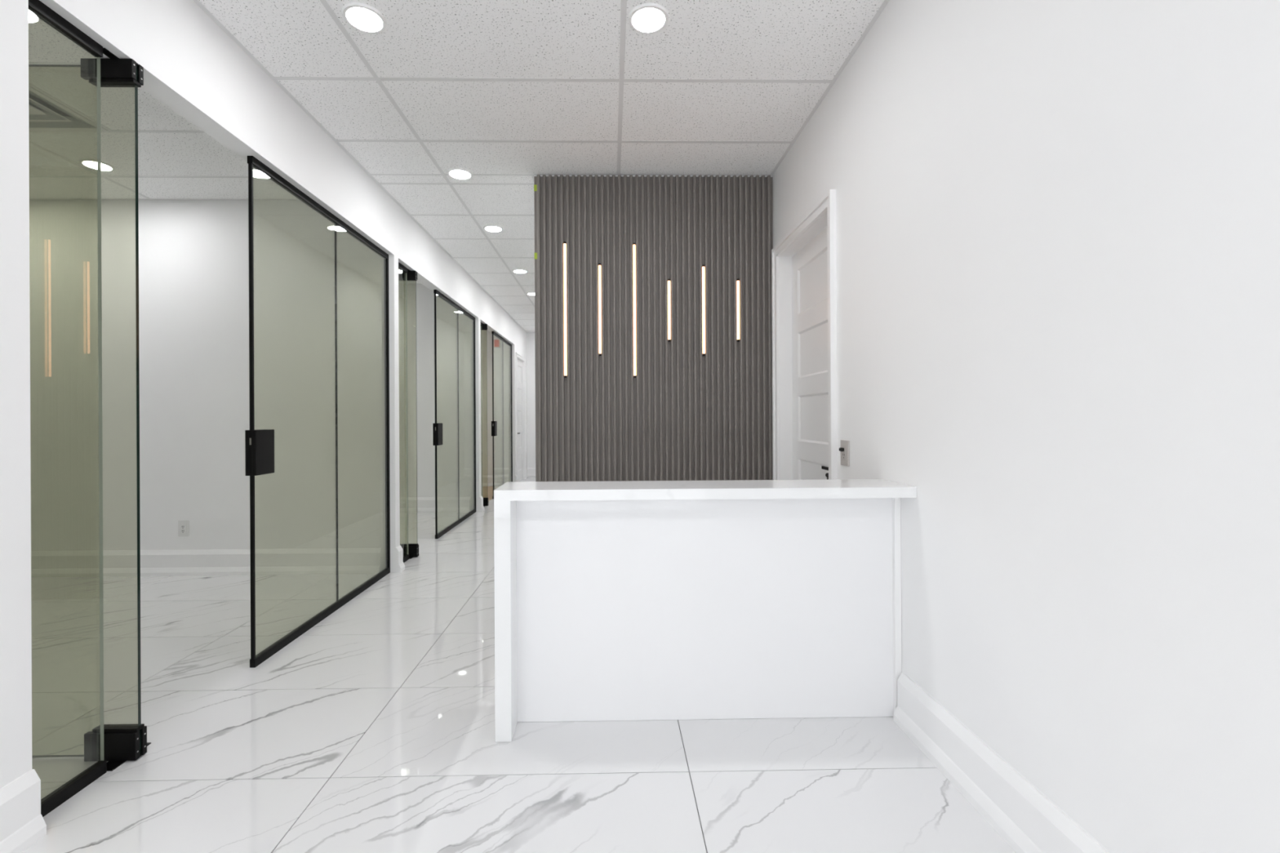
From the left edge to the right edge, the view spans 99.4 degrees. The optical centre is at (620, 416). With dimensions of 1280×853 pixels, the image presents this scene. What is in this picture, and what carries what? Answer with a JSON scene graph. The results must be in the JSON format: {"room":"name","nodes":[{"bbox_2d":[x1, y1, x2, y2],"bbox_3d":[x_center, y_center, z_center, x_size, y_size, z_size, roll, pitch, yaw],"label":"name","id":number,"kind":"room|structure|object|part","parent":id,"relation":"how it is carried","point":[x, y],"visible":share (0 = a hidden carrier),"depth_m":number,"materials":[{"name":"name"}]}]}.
{"room":"office reception area","nodes":[
{"label":"office reception area","id":0,"kind":"room"},
{"bbox_2d":[29,199,399,572],"bbox_3d":[-3.366,-0.278,4.235,3.220,2.993,0.085,0,0,-1],"label":"wall","id":1,"kind":"structure","parent":0,"point":[193,255],"depth_m":4.19,"materials":[{"name":"white paint"}]},
{"bbox_2d":[177,520,189,536],"bbox_3d":[-3.371,0.862,4.186,0.080,0.122,0.012,0,0,-1],"label":"wall outlet","id":2,"kind":"object","parent":1,"relation":"attached to","point":[183,526],"visible":1,"depth_m":4.18,"materials":[{"name":"white plastic"}]},
{"bbox_2d":[180,524,185,533],"bbox_3d":[-3.371,0.862,4.183,0.034,0.070,0.004,0,0,-1],"label":"receptacle","id":3,"kind":"object","parent":2,"relation":"attached to","point":[182,526],"depth_m":4.18,"materials":[{"name":"white plastic"}]},
{"bbox_2d":[31,547,381,577],"bbox_3d":[-3.412,1.124,4.171,3.110,0.190,0.040,0,0,-1],"label":"baseboard","id":4,"kind":"structure","parent":1,"relation":"attached to","point":[289,561],"depth_m":4.17,"materials":[{"name":"white wood"}]},
{"bbox_2d":[0,0,527,788],"bbox_3d":[-1.811,-0.286,4.274,0.110,2.993,13.210,0,0,-1],"label":"wall","id":5,"kind":"structure","parent":0,"point":[190,64],"depth_m":2.01,"materials":[{"name":"white paint"}]},
{"bbox_2d":[0,768,46,852],"bbox_3d":[-1.648,1.115,-0.379,0.040,0.190,3.900,0,0,-1],"label":"baseboard","id":6,"kind":"structure","parent":5,"relation":"attached to","point":[22,824],"depth_m":1.52,"materials":[{"name":"white wood"}]},
{"bbox_2d":[28,48,151,771],"bbox_3d":[-2.096,-0.023,1.925,0.782,2.470,0.157,0,0,-1],"label":"door","id":7,"kind":"structure","parent":5,"relation":"in","point":[122,743],"depth_m":1.91,"materials":[{"name":"black metal"}]},
{"bbox_2d":[395,545,404,572],"bbox_3d":[-1.729,1.115,4.263,0.040,0.190,0.085,0,0,-1],"label":"baseboard","id":8,"kind":"structure","parent":5,"relation":"attached to","point":[400,566],"depth_m":4.24,"materials":[{"name":"white wood"}]},
{"bbox_2d":[398,268,418,559],"bbox_3d":[-2.144,-0.023,4.690,0.782,2.470,0.149,0,0,-1],"label":"door","id":9,"kind":"structure","parent":5,"relation":"in","point":[413,548],"depth_m":4.66,"materials":[{"name":"black metal"}]},
{"bbox_2d":[479,495,484,511],"bbox_3d":[-1.776,1.115,6.960,0.040,0.190,0.100,0,0,-1],"label":"baseboard","id":10,"kind":"structure","parent":5,"relation":"attached to","point":[482,508],"depth_m":6.91,"materials":[{"name":"white wood"}]},
{"bbox_2d":[481,323,488,506],"bbox_3d":[-2.148,-0.023,7.364,0.697,2.470,0.152,0,0,-1],"label":"door","id":11,"kind":"structure","parent":5,"relation":"in","point":[484,326],"depth_m":7.34,"materials":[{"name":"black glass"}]},
{"bbox_2d":[516,358,523,481],"bbox_3d":[-1.877,0.068,10.089,0.096,2.270,0.874,0,0,-1],"label":"door","id":12,"kind":"structure","parent":5,"relation":"in","point":[519,363],"depth_m":10.25,"materials":[{"name":"white wood"}]},
{"bbox_3d":[-1.911,-1.009,10.088,0.040,0.115,0.650,0,0,-1],"label":"rail","id":13,"kind":"part","parent":12,"relation":"part of","materials":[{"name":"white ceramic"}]},
{"bbox_3d":[-1.906,-0.803,10.088,0.032,0.298,0.650,0,0,-1],"label":"panel","id":14,"kind":"part","parent":12,"relation":"part of","materials":[{"name":"white wood"}]},
{"bbox_3d":[-1.905,0.233,10.088,0.040,0.116,0.650,0,0,-1],"label":"rail","id":15,"kind":"part","parent":12,"relation":"part of","materials":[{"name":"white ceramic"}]},
{"bbox_3d":[-1.907,-0.181,10.088,0.040,0.116,0.650,0,0,-1],"label":"rail","id":16,"kind":"part","parent":12,"relation":"part of","materials":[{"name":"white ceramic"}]},
{"bbox_3d":[-1.909,-0.596,10.088,0.040,0.116,0.650,0,0,-1],"label":"rail","id":17,"kind":"part","parent":12,"relation":"part of","materials":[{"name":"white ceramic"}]},
{"bbox_3d":[-1.902,0.026,10.088,0.032,0.298,0.650,0,0,-1],"label":"panel","id":18,"kind":"part","parent":12,"relation":"part of","materials":[{"name":"white wood"}]},
{"bbox_3d":[-1.904,-0.388,10.088,0.032,0.298,0.650,0,0,-1],"label":"panel","id":19,"kind":"part","parent":12,"relation":"part of","materials":[{"name":"white wood"}]},
{"bbox_3d":[-1.900,1.104,10.088,0.040,0.199,0.650,0,0,-1],"label":"rail","id":20,"kind":"part","parent":12,"relation":"part of","materials":[{"name":"white ceramic"}]},
{"bbox_3d":[-1.903,0.648,10.088,0.040,0.116,0.650,0,0,-1],"label":"rail","id":21,"kind":"part","parent":12,"relation":"part of","materials":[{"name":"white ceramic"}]},
{"bbox_3d":[-1.897,0.855,10.088,0.032,0.298,0.650,0,0,-1],"label":"panel","id":22,"kind":"part","parent":12,"relation":"part of","materials":[{"name":"white ceramic"}]},
{"bbox_3d":[-1.900,0.441,10.088,0.032,0.298,0.650,0,0,-1],"label":"panel","id":23,"kind":"part","parent":12,"relation":"part of","materials":[{"name":"white ceramic"}]},
{"bbox_2d":[515,352,526,479],"bbox_3d":[-1.860,0.036,10.089,0.052,2.349,1.008,0,0,-1],"label":"door frame","id":24,"kind":"structure","parent":5,"relation":"attached to","point":[518,356],"depth_m":10.53,"materials":[{"name":"white wood"}]},
{"bbox_3d":[-1.837,0.036,9.617,0.022,2.349,0.064,0,0,-1],"label":"casing","id":25,"kind":"part","parent":24,"relation":"part of","materials":[{"name":"white wood"}]},
{"bbox_3d":[-1.853,0.036,10.561,0.022,2.349,0.064,0,0,-1],"label":"casing","id":26,"kind":"part","parent":24,"relation":"part of","materials":[{"name":"white wood"}]},
{"bbox_2d":[398,284,481,511],"bbox_3d":[-3.413,-0.278,6.932,3.220,2.993,0.100,0,0,-1],"label":"wall","id":27,"kind":"structure","parent":0,"point":[420,334],"depth_m":6.90,"materials":[{"name":"white paint"}]},
{"bbox_2d":[400,497,471,512],"bbox_3d":[-3.459,1.124,6.861,3.110,0.190,0.040,0,0,-1],"label":"baseboard","id":28,"kind":"structure","parent":27,"relation":"attached to","point":[415,504],"depth_m":6.88,"materials":[{"name":"white wood"}]},
{"bbox_2d":[28,0,889,333],"bbox_3d":[-1.837,-1.762,4.274,6.494,0.160,13.410,0,0,-1],"label":"ceiling","id":29,"kind":"structure","parent":0,"point":[506,93],"depth_m":2.88,"materials":[{"name":"tile"}]},
{"bbox_2d":[28,85,107,130],"bbox_3d":[-3.289,-1.684,2.878,0.586,0.030,0.586,0,0,-1],"label":"ceiling vent","id":30,"kind":"object","parent":29,"relation":"in","point":[45,118],"visible":0.58,"depth_m":3.06,"materials":[{"name":"white metal"}]},
{"bbox_3d":[-3.289,-1.672,2.878,0.236,0.006,0.236,0,0,-1],"label":"plate","id":31,"kind":"part","parent":30,"relation":"part of","materials":[{"name":"white metal"}]},
{"bbox_2d":[79,158,115,171],"bbox_3d":[-3.480,-1.673,3.611,0.174,0.010,0.174,0,0,-1],"label":"recessed light","id":32,"kind":"object","parent":29,"relation":"in","point":[91,163],"visible":0.91,"depth_m":3.60,"materials":[{"name":"white plastic"}]},
{"bbox_2d":[341,2,386,33],"bbox_3d":[-1.083,-1.685,2.298,0.174,0.010,0.174,0,0,-1],"label":"recessed light","id":33,"kind":"object","parent":29,"relation":"in","point":[362,17],"visible":1,"depth_m":2.29,"materials":[{"name":"white plastic"}]},
{"bbox_2d":[446,168,472,179],"bbox_3d":[-1.113,-1.685,3.766,0.174,0.010,0.174,0,0,-1],"label":"recessed light","id":34,"kind":"object","parent":29,"relation":"in","point":[455,173],"visible":1,"depth_m":3.75,"materials":[{"name":"white plastic"}]},
{"bbox_2d":[483,224,503,232],"bbox_3d":[-1.138,-1.685,4.860,0.174,0.010,0.174,0,0,-1],"label":"recessed light","id":35,"kind":"object","parent":29,"relation":"in","point":[495,228],"visible":1,"depth_m":4.85,"materials":[{"name":"white plastic"}]},
{"bbox_2d":[512,268,527,273],"bbox_3d":[-1.163,-1.685,6.284,0.174,0.010,0.174,0,0,-1],"label":"recessed light","id":36,"kind":"object","parent":29,"relation":"in","point":[518,270],"visible":1,"depth_m":6.28,"materials":[{"name":"white plastic"}]},
{"bbox_2d":[526,292,534,295],"bbox_3d":[-1.198,-1.685,7.442,0.174,0.010,0.174,0,0,-1],"label":"recessed light","id":37,"kind":"object","parent":29,"relation":"in","point":[528,293],"visible":0.64,"depth_m":7.41,"materials":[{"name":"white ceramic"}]},
{"bbox_2d":[627,3,669,34],"bbox_3d":[0.119,-1.692,2.309,0.174,0.010,0.174,0,0,-1],"label":"recessed light","id":38,"kind":"object","parent":29,"relation":"in","point":[645,18],"visible":1,"depth_m":2.30,"materials":[{"name":"white plastic"}]},
{"bbox_2d":[480,329,508,475],"bbox_3d":[-3.512,-0.277,9.490,3.110,2.993,0.100,0,0,-1],"label":"glass door","id":39,"kind":"structure","parent":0,"point":[487,439],"depth_m":9.46,"materials":[{"name":"white paint"}]},
{"bbox_2d":[482,475,508,486],"bbox_3d":[-3.504,1.124,9.420,3.110,0.190,0.040,0,0,-1],"label":"baseboard","id":40,"kind":"structure","parent":39,"relation":"attached to","point":[487,480],"depth_m":9.44,"materials":[{"name":"white wood"}]},
{"bbox_2d":[22,477,1015,852],"bbox_3d":[-2.203,1.271,4.489,7.251,0.124,13.854,0,0,-1],"label":"floor","id":41,"kind":"structure","parent":0,"point":[372,730],"depth_m":1.96,"materials":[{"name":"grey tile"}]},
{"bbox_2d":[28,0,106,817],"bbox_3d":[-1.765,-0.025,1.709,0.026,2.470,0.279,0,0,-1],"label":"panel frame","id":42,"kind":"object","parent":41,"relation":"on","point":[50,802],"visible":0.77,"depth_m":1.85,"materials":[{"name":"black metal"}]},
{"bbox_3d":[-1.765,-0.025,1.710,0.012,2.446,0.277,0,0,-2],"label":"pane","id":43,"kind":"part","parent":42,"relation":"part of","materials":[{"name":"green glass"}]},
{"bbox_2d":[244,155,512,667],"bbox_3d":[-1.841,-0.024,6.039,0.052,2.470,6.859,0,0,-1],"label":"glass wall","id":44,"kind":"structure","parent":41,"relation":"on","point":[259,443],"depth_m":3.43,"materials":[{"name":"black metal"}]},
{"bbox_3d":[-1.781,-0.026,2.623,0.016,2.394,0.011,0,0,-1],"label":"edge trim","id":45,"kind":"part","parent":44,"relation":"part of","materials":[{"name":"black metal"}]},
{"bbox_3d":[-1.788,-0.025,3.026,0.012,2.446,0.806,0,0,-1],"label":"pane","id":46,"kind":"part","parent":44,"relation":"part of","materials":[{"name":"green glass"}]},
{"bbox_3d":[-1.802,-0.024,3.825,0.012,2.446,0.786,0,0,-1],"label":"pane","id":47,"kind":"part","parent":44,"relation":"part of","materials":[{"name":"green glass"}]},
{"bbox_3d":[-1.829,-0.026,5.377,0.016,2.394,0.011,0,0,-1],"label":"edge trim","id":48,"kind":"part","parent":44,"relation":"part of","materials":[{"name":"black metal"}]},
{"bbox_3d":[-1.836,-0.024,5.771,0.012,2.446,0.788,0,0,-1],"label":"pane","id":49,"kind":"part","parent":44,"relation":"part of","materials":[{"name":"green glass"}]},
{"bbox_3d":[-1.849,-0.024,6.538,0.012,2.446,0.738,0,0,-1],"label":"pane","id":50,"kind":"part","parent":44,"relation":"part of","materials":[{"name":"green glass"}]},
{"bbox_3d":[-1.875,-0.026,7.993,0.016,2.394,0.011,0,0,-1],"label":"edge trim","id":51,"kind":"part","parent":44,"relation":"part of","materials":[{"name":"black metal"}]},
{"bbox_3d":[-1.881,-0.024,8.360,0.012,2.446,0.734,0,0,-1],"label":"pane","id":52,"kind":"part","parent":44,"relation":"part of","materials":[{"name":"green glass"}]},
{"bbox_2d":[398,262,408,563],"bbox_3d":[-1.813,-0.024,4.461,0.026,2.470,0.313,0,0,-1],"label":"glass sidelight","id":53,"kind":"object","parent":41,"relation":"on","point":[401,267],"visible":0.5,"depth_m":4.62,"materials":[{"name":"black glass"}]},
{"bbox_3d":[-1.813,-0.024,4.462,0.012,2.446,0.311,0,0,-1],"label":"pane","id":54,"kind":"part","parent":53,"relation":"part of","materials":[{"name":"green glass"}]},
{"bbox_2d":[480,322,482,496],"bbox_3d":[-1.860,-0.024,7.149,0.026,2.470,0.280,0,0,-1],"label":"glass sidelight","id":55,"kind":"object","parent":41,"relation":"on","point":[481,322],"visible":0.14,"depth_m":7.29,"materials":[{"name":"black glass"}]},
{"bbox_2d":[493,479,916,742],"bbox_3d":[0.321,0.733,2.148,1.577,0.931,0.259,0,0,-1],"label":"reception desk","id":56,"kind":"object","parent":41,"relation":"on","point":[719,599],"visible":0.93,"depth_m":2.15,"materials":[{"name":"white stone"}]},
{"bbox_3d":[-0.437,0.757,2.135,0.060,0.891,0.259,0,0,-1],"label":"waterfall leg","id":57,"kind":"part","parent":56,"relation":"part of","materials":[{"name":"white stone"}]},
{"bbox_2d":[493,479,916,501],"bbox_3d":[0.319,0.288,2.148,1.577,0.040,0.259,0,0,-1],"label":"countertop","id":58,"kind":"structure","parent":56,"relation":"on","point":[833,488],"depth_m":2.03,"materials":[{"name":"white stone"}]},
{"bbox_2d":[526,333,535,467],"bbox_3d":[-1.301,-0.288,10.939,1.362,2.993,0.100,0,0,-1],"label":"wall","id":59,"kind":"structure","parent":0,"point":[531,363],"depth_m":10.88,"materials":[{"name":"white paint"}]},
{"bbox_2d":[527,467,535,477],"bbox_3d":[-1.288,1.113,10.869,1.152,0.190,0.040,0,0,-1],"label":"baseboard","id":60,"kind":"structure","parent":59,"relation":"attached to","point":[531,471],"depth_m":10.86,"materials":[{"name":"white ceramic"}]},
{"bbox_2d":[533,174,772,177],"bbox_3d":[0.239,-0.296,7.362,1.792,2.993,7.106,0,0,-1],"label":"wall","id":61,"kind":"structure","parent":0,"point":[534,175],"depth_m":3.81,"materials":[{"name":"white paint"}]},
{"bbox_2d":[533,174,773,481],"bbox_3d":[0.241,-0.242,3.792,1.672,2.881,0.032,0,0,-1],"label":"wall panel","id":62,"kind":"object","parent":61,"relation":"attached to","point":[686,414],"visible":0.64,"depth_m":3.79,"materials":[{"name":"grey wood"}]},
{"bbox_2d":[533,184,537,191],"bbox_3d":[-0.593,-1.598,3.805,0.022,0.043,0.036,0,0,-1],"label":"scrap","id":63,"kind":"object","parent":62,"relation":"attached to","point":[535,185],"visible":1,"depth_m":3.79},
{"bbox_2d":[563,241,566,377],"bbox_3d":[-0.385,-0.745,3.780,0.016,0.942,0.024,0,0,-1],"label":"led light bar","id":64,"kind":"object","parent":62,"relation":"attached to","point":[564,242],"visible":1,"depth_m":3.77,"materials":[{"name":"white plastic"}]},
{"bbox_2d":[598,263,601,355],"bbox_3d":[-0.143,-0.746,3.784,0.016,0.639,0.024,0,0,-1],"label":"led light bar","id":65,"kind":"object","parent":62,"relation":"attached to","point":[599,264],"visible":1,"depth_m":3.77,"materials":[{"name":"white plastic"}]},
{"bbox_2d":[632,242,635,377],"bbox_3d":[0.099,-0.743,3.788,0.016,0.937,0.024,0,0,-1],"label":"led light bar","id":66,"kind":"object","parent":62,"relation":"attached to","point":[633,244],"visible":1,"depth_m":3.78,"materials":[{"name":"white plastic"}]},
{"bbox_2d":[667,279,670,342],"bbox_3d":[0.340,-0.743,3.793,0.016,0.434,0.024,0,0,-1],"label":"led light bar","id":67,"kind":"object","parent":62,"relation":"attached to","point":[668,280],"visible":1,"depth_m":3.78,"materials":[{"name":"white plastic"}]},
{"bbox_2d":[702,264,705,355],"bbox_3d":[0.582,-0.744,3.797,0.016,0.631,0.024,0,0,-1],"label":"led light bar","id":68,"kind":"object","parent":62,"relation":"attached to","point":[703,265],"visible":1,"depth_m":3.79,"materials":[{"name":"white plastic"}]},
{"bbox_2d":[736,279,739,341],"bbox_3d":[0.823,-0.745,3.801,0.016,0.435,0.024,0,0,-1],"label":"led light bar","id":69,"kind":"object","parent":62,"relation":"attached to","point":[737,280],"visible":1,"depth_m":3.79,"materials":[{"name":"white plastic"}]},
{"bbox_2d":[772,0,1279,852],"bbox_3d":[1.188,-0.301,0.867,0.120,2.993,6.292,0,0,-1],"label":"wall","id":70,"kind":"structure","parent":0,"point":[1058,221],"depth_m":1.33,"materials":[{"name":"white paint"}]},
{"bbox_2d":[771,189,837,479],"bbox_3d":[1.117,0.021,3.251,0.118,2.349,1.001,0,0,-1],"label":"door frame","id":71,"kind":"structure","parent":70,"relation":"attached to","point":[824,211],"depth_m":3.69,"materials":[{"name":"white wood"}]},
{"bbox_3d":[1.065,0.021,3.719,0.030,2.349,0.064,0,0,-1],"label":"casing","id":72,"kind":"part","parent":71,"relation":"part of","materials":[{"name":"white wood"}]},
{"bbox_3d":[1.081,0.021,2.782,0.030,2.349,0.064,0,0,-1],"label":"casing","id":73,"kind":"part","parent":71,"relation":"part of","materials":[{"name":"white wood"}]},
{"bbox_2d":[791,226,828,479],"bbox_3d":[1.164,0.052,3.252,0.104,2.270,0.867,0,0,-1],"label":"door","id":74,"kind":"structure","parent":70,"relation":"in","point":[810,264],"depth_m":3.37,"materials":[{"name":"white wood"}]},
{"bbox_3d":[1.193,-0.611,3.253,0.040,0.116,0.643,0,0,-1],"label":"rail","id":75,"kind":"part","parent":74,"relation":"part of","materials":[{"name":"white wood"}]},
{"bbox_3d":[1.191,-1.025,3.253,0.040,0.115,0.643,0,0,-1],"label":"rail","id":76,"kind":"part","parent":74,"relation":"part of","materials":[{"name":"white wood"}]},
{"bbox_3d":[1.190,-0.404,3.253,0.032,0.298,0.643,0,0,-1],"label":"panel","id":77,"kind":"part","parent":74,"relation":"part of","materials":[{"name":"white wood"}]},
{"bbox_3d":[1.188,-0.819,3.253,0.032,0.298,0.643,0,0,-1],"label":"panel","id":78,"kind":"part","parent":74,"relation":"part of","materials":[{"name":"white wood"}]},
{"bbox_3d":[1.195,-0.197,3.253,0.040,0.116,0.643,0,0,-1],"label":"rail","id":79,"kind":"part","parent":74,"relation":"part of","materials":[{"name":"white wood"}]},
{"bbox_3d":[1.197,0.217,3.253,0.040,0.116,0.643,0,0,-1],"label":"rail","id":80,"kind":"part","parent":74,"relation":"part of","materials":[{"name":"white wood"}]},
{"bbox_3d":[1.194,0.425,3.253,0.032,0.298,0.643,0,0,-1],"label":"panel","id":81,"kind":"part","parent":74,"relation":"part of","materials":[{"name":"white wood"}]},
{"bbox_3d":[1.192,0.010,3.253,0.032,0.298,0.643,0,0,-1],"label":"panel","id":82,"kind":"part","parent":74,"relation":"part of","materials":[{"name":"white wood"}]},
{"bbox_3d":[1.150,0.283,2.967,0.048,0.020,0.147,0,0,-1],"label":"lever handle","id":83,"kind":"part","parent":74,"relation":"part of","materials":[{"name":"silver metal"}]},
{"bbox_2d":[839,440,849,466],"bbox_3d":[1.084,0.177,2.646,0.030,0.124,0.088,0,0,-1],"label":"light switch","id":84,"kind":"object","parent":70,"relation":"attached to","point":[844,449],"visible":1,"depth_m":2.63,"materials":[{"name":"white plastic"}]},
{"bbox_2d":[893,672,1109,852],"bbox_3d":[1.131,1.101,-0.073,0.040,0.190,4.415,0,0,-1],"label":"baseboard","id":85,"kind":"structure","parent":70,"relation":"attached to","point":[1028,821],"depth_m":1.62,"materials":[{"name":"white wood"}]}
]}

